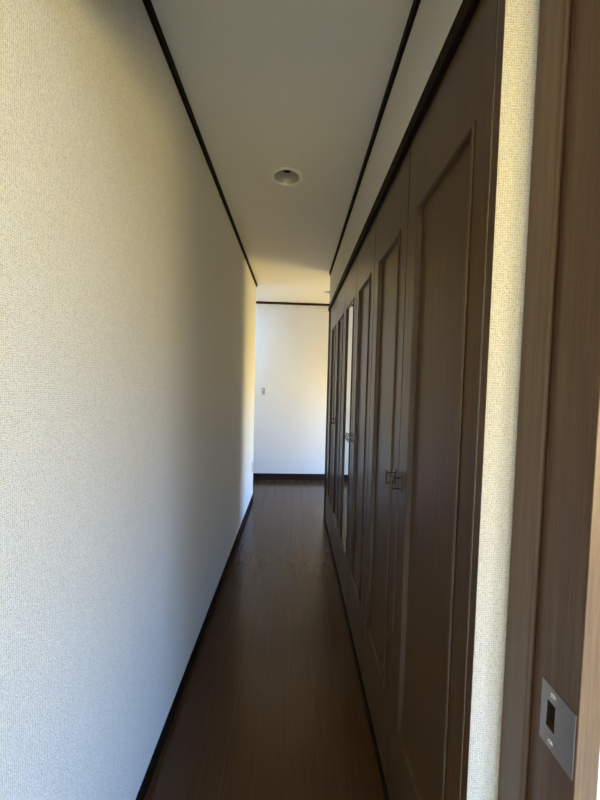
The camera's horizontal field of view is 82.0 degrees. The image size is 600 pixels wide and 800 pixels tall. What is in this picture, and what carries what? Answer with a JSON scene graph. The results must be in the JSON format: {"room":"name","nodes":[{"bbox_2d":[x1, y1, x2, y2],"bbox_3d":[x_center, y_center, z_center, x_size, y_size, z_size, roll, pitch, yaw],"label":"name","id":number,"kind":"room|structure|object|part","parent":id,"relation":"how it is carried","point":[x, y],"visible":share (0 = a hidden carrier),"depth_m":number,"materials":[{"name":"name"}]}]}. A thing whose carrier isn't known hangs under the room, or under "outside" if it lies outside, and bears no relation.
{"room":"home hallway","nodes":[
{"label":"home hallway","id":0,"kind":"room"},
{"bbox_2d":[0,0,255,799],"bbox_3d":[-0.544,0.000,2.179,0.120,2.400,3.370,1,3,-1],"label":"wall","id":1,"kind":"structure","parent":0,"point":[128,287],"depth_m":0.81,"materials":[{"name":"white paint"}]},
{"bbox_2d":[136,494,252,799],"bbox_3d":[-0.509,1.168,2.285,0.007,0.060,3.270,1,3,-1],"label":"baseboard","id":2,"kind":"structure","parent":1,"relation":"attached to","point":[151,768],"depth_m":1.43,"materials":[{"name":"brown wood"}]},
{"bbox_2d":[142,0,256,286],"bbox_3d":[-0.451,-1.184,2.175,0.012,0.030,3.270,1,3,-1],"label":"trim","id":3,"kind":"structure","parent":1,"relation":"attached to","point":[148,5],"depth_m":1.32,"materials":[{"name":"brown wood"}]},
{"bbox_2d":[144,480,385,799],"bbox_3d":[0.002,1.217,2.780,3.550,0.060,4.519,1,3,-1],"label":"floor","id":4,"kind":"structure","parent":0,"point":[271,706],"depth_m":1.51,"materials":[{"name":"brown wood"}]},
{"bbox_2d":[326,279,345,569],"bbox_3d":[0.557,0.172,2.740,0.630,1.985,0.844,1,3,-1],"label":"closet","id":5,"kind":"object","parent":4,"relation":"on","point":[338,308],"visible":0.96,"depth_m":2.65,"materials":[{"name":"brown wood"}]},
{"bbox_3d":[0.274,0.127,2.938,0.016,1.500,0.277,1,3,-1],"label":"moulding","id":6,"kind":"part","parent":5,"relation":"part of","materials":[{"name":"brown wood"}]},
{"bbox_3d":[0.283,0.154,2.946,0.027,1.972,0.419,1,3,-1],"label":"door","id":7,"kind":"part","parent":5,"relation":"part of","materials":[{"name":"brown wood"}]},
{"bbox_3d":[0.287,0.127,2.938,0.014,1.476,0.253,1,3,-1],"label":"panel","id":8,"kind":"part","parent":5,"relation":"part of","materials":[{"name":"brown wood"}]},
{"bbox_3d":[0.293,0.147,2.516,0.014,1.476,0.252,1,3,-1],"label":"panel","id":9,"kind":"part","parent":5,"relation":"part of","materials":[{"name":"brown wood"}]},
{"bbox_3d":[0.281,0.146,2.516,0.016,1.500,0.276,1,3,-1],"label":"moulding","id":10,"kind":"part","parent":5,"relation":"part of","materials":[{"name":"brown wood"}]},
{"bbox_2d":[338,216,376,671],"bbox_3d":[0.570,0.212,1.897,0.630,1.985,0.843,1,3,-1],"label":"closet","id":11,"kind":"object","parent":4,"relation":"on","point":[359,302],"visible":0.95,"depth_m":1.78,"materials":[{"name":"brown wood"}]},
{"bbox_3d":[0.287,0.166,2.095,0.016,1.500,0.276,1,3,-1],"label":"moulding","id":12,"kind":"part","parent":11,"relation":"part of","materials":[{"name":"brown wood"}]},
{"bbox_2d":[341,303,352,551],"bbox_3d":[0.297,0.167,2.095,0.019,1.476,0.252,1,3,-1],"label":"mirror","id":13,"kind":"object","parent":11,"relation":"attached to","point":[349,310],"depth_m":2.12,"materials":[{"name":"silver metal"}]},
{"bbox_3d":[0.296,0.193,2.103,0.027,1.972,0.418,1,3,-1],"label":"door","id":14,"kind":"part","parent":11,"relation":"part of","materials":[{"name":"brown wood"}]},
{"bbox_3d":[0.293,0.186,1.673,0.016,1.500,0.276,1,3,-1],"label":"moulding","id":15,"kind":"part","parent":11,"relation":"part of","materials":[{"name":"brown wood"}]},
{"bbox_3d":[0.306,0.186,1.673,0.014,1.476,0.252,1,3,-1],"label":"panel","id":16,"kind":"part","parent":11,"relation":"part of","materials":[{"name":"brown wood"}]},
{"bbox_2d":[361,0,505,799],"bbox_3d":[0.585,0.148,1.031,0.630,2.265,0.880,1,3,-1],"label":"closet","id":17,"kind":"object","parent":4,"relation":"on","point":[433,221],"visible":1,"depth_m":0.81,"materials":[{"name":"brown wood"}]},
{"bbox_3d":[0.300,0.206,1.251,0.016,1.500,0.277,1,3,-1],"label":"moulding","id":18,"kind":"part","parent":17,"relation":"part of","materials":[{"name":"brown wood"}]},
{"bbox_3d":[0.313,0.206,1.251,0.014,1.476,0.253,1,3,-1],"label":"panel","id":19,"kind":"part","parent":17,"relation":"part of","materials":[{"name":"brown wood"}]},
{"bbox_3d":[0.309,0.233,1.260,0.027,1.972,0.419,1,3,-1],"label":"door","id":20,"kind":"part","parent":17,"relation":"part of","materials":[{"name":"brown wood"}]},
{"bbox_3d":[0.282,0.243,1.082,0.031,0.054,0.012,1,3,-1],"label":"handle","id":21,"kind":"part","parent":17,"relation":"part of","materials":[{"name":"brown metal"}]},
{"bbox_3d":[0.283,0.246,1.020,0.031,0.054,0.012,1,3,-1],"label":"handle","id":22,"kind":"part","parent":17,"relation":"part of","materials":[{"name":"brown metal"}]},
{"bbox_3d":[0.319,0.226,0.818,0.014,1.476,0.279,1,3,-1],"label":"panel","id":23,"kind":"part","parent":17,"relation":"part of","materials":[{"name":"brown wood"}]},
{"bbox_3d":[0.306,0.226,0.818,0.016,1.500,0.303,1,3,-1],"label":"moulding","id":24,"kind":"part","parent":17,"relation":"part of","materials":[{"name":"brown wood"}]},
{"bbox_3d":[0.308,0.162,0.597,0.001,2.265,0.020,1,3,-1],"label":"frame","id":25,"kind":"part","parent":17,"relation":"part of","materials":[{"name":"brown wood"}]},
{"bbox_2d":[151,0,412,303],"bbox_3d":[0.333,-1.185,1.190,3.050,0.100,7.479,1,3,-1],"label":"ceiling","id":26,"kind":"structure","parent":0,"point":[269,85],"depth_m":1.34,"materials":[{"name":"paint"}]},
{"bbox_2d":[271,167,302,186],"bbox_3d":[-0.069,-1.206,1.815,0.168,0.076,0.168,1,3,-1],"label":"ceiling lamp","id":27,"kind":"object","parent":26,"relation":"attached to","point":[284,176],"visible":0.84,"depth_m":1.85,"materials":[{"name":"white plastic"}]},
{"bbox_2d":[253,304,328,473],"bbox_3d":[0.001,-0.105,4.732,3.555,2.400,0.100,1,3,-3],"label":"wall","id":28,"kind":"structure","parent":0,"point":[291,341],"depth_m":4.67,"materials":[{"name":"white paint"}]},
{"bbox_2d":[261,387,265,395],"bbox_3d":[-0.491,-0.118,4.653,0.070,0.120,0.014,1,3,-1],"label":"light switch","id":29,"kind":"object","parent":28,"relation":"attached to","point":[263,389],"visible":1,"depth_m":4.65,"materials":[{"name":"beige plastic"}]},
{"bbox_2d":[253,473,324,479],"bbox_3d":[-0.026,1.053,4.730,3.352,0.085,0.012,1,3,-3],"label":"baseboard","id":30,"kind":"structure","parent":28,"relation":"attached to","point":[256,476],"depth_m":4.72,"materials":[{"name":"brown wood"}]},
{"bbox_2d":[256,301,329,305],"bbox_3d":[0.030,-1.286,4.621,3.352,0.030,0.012,1,3,-3],"label":"trim","id":31,"kind":"structure","parent":28,"relation":"attached to","point":[257,302],"depth_m":4.61,"materials":[{"name":"brown wood"}]},
{"bbox_2d":[330,0,462,301],"bbox_3d":[0.627,0.036,2.006,0.679,2.400,2.785,1,3,-1],"label":"wall","id":32,"kind":"structure","parent":0,"point":[434,19],"depth_m":1.11,"materials":[{"name":"white paint"}]},
{"bbox_2d":[324,308,331,520],"bbox_3d":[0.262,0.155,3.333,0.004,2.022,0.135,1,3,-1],"label":"trim","id":33,"kind":"structure","parent":32,"relation":"attached to","point":[330,309],"depth_m":3.31,"materials":[{"name":"brown wood"}]},
{"bbox_2d":[325,519,389,799],"bbox_3d":[0.270,1.212,1.996,0.022,0.035,2.665,1,3,-1],"label":"trim","id":34,"kind":"structure","parent":32,"relation":"attached to","point":[342,597],"depth_m":1.45,"materials":[{"name":"brown wood"}]},
{"bbox_2d":[329,0,420,274],"bbox_3d":[0.310,-1.155,1.945,0.012,0.030,2.785,1,3,-1],"label":"trim","id":35,"kind":"structure","parent":32,"relation":"attached to","point":[415,5],"depth_m":1.29,"materials":[{"name":"brown wood"}]},
{"bbox_2d":[328,0,480,311],"bbox_3d":[0.312,-0.814,1.961,0.033,0.042,2.785,1,3,-1],"label":"trim","id":36,"kind":"structure","parent":32,"relation":"attached to","point":[467,9],"depth_m":0.89,"materials":[{"name":"brown wood"}]},
{"bbox_2d":[460,0,539,799],"bbox_3d":[0.349,0.095,0.602,0.078,2.400,0.013,1,3,-1],"label":"wall strip","id":37,"kind":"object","parent":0,"point":[521,27],"visible":0.75,"depth_m":0.59,"materials":[{"name":"white paint"}]},
{"bbox_2d":[596,755,599,799],"bbox_3d":[0.439,0.101,0.527,3.100,2.400,0.138,1,3,-1],"label":"wall","id":38,"kind":"structure","parent":0,"point":[598,784],"depth_m":0.48,"materials":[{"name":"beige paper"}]},
{"bbox_2d":[498,0,599,799],"bbox_3d":[-0.039,0.265,0.524,0.898,2.049,0.148,1,3,-1],"label":"door","id":39,"kind":"structure","parent":38,"relation":"in","point":[550,744],"depth_m":0.51,"materials":[{"name":"brown wood"}]},
{"bbox_3d":[0.374,0.472,0.500,0.006,0.093,0.062,1,3,-1],"label":"strike plate","id":40,"kind":"part","parent":39,"relation":"part of","materials":[{"name":"metal"}]},
{"bbox_3d":[0.394,0.293,0.459,0.032,2.020,0.002,1,3,-1],"label":"casing","id":41,"kind":"part","parent":39,"relation":"part of","materials":[{"name":"brown wood"}]}
]}

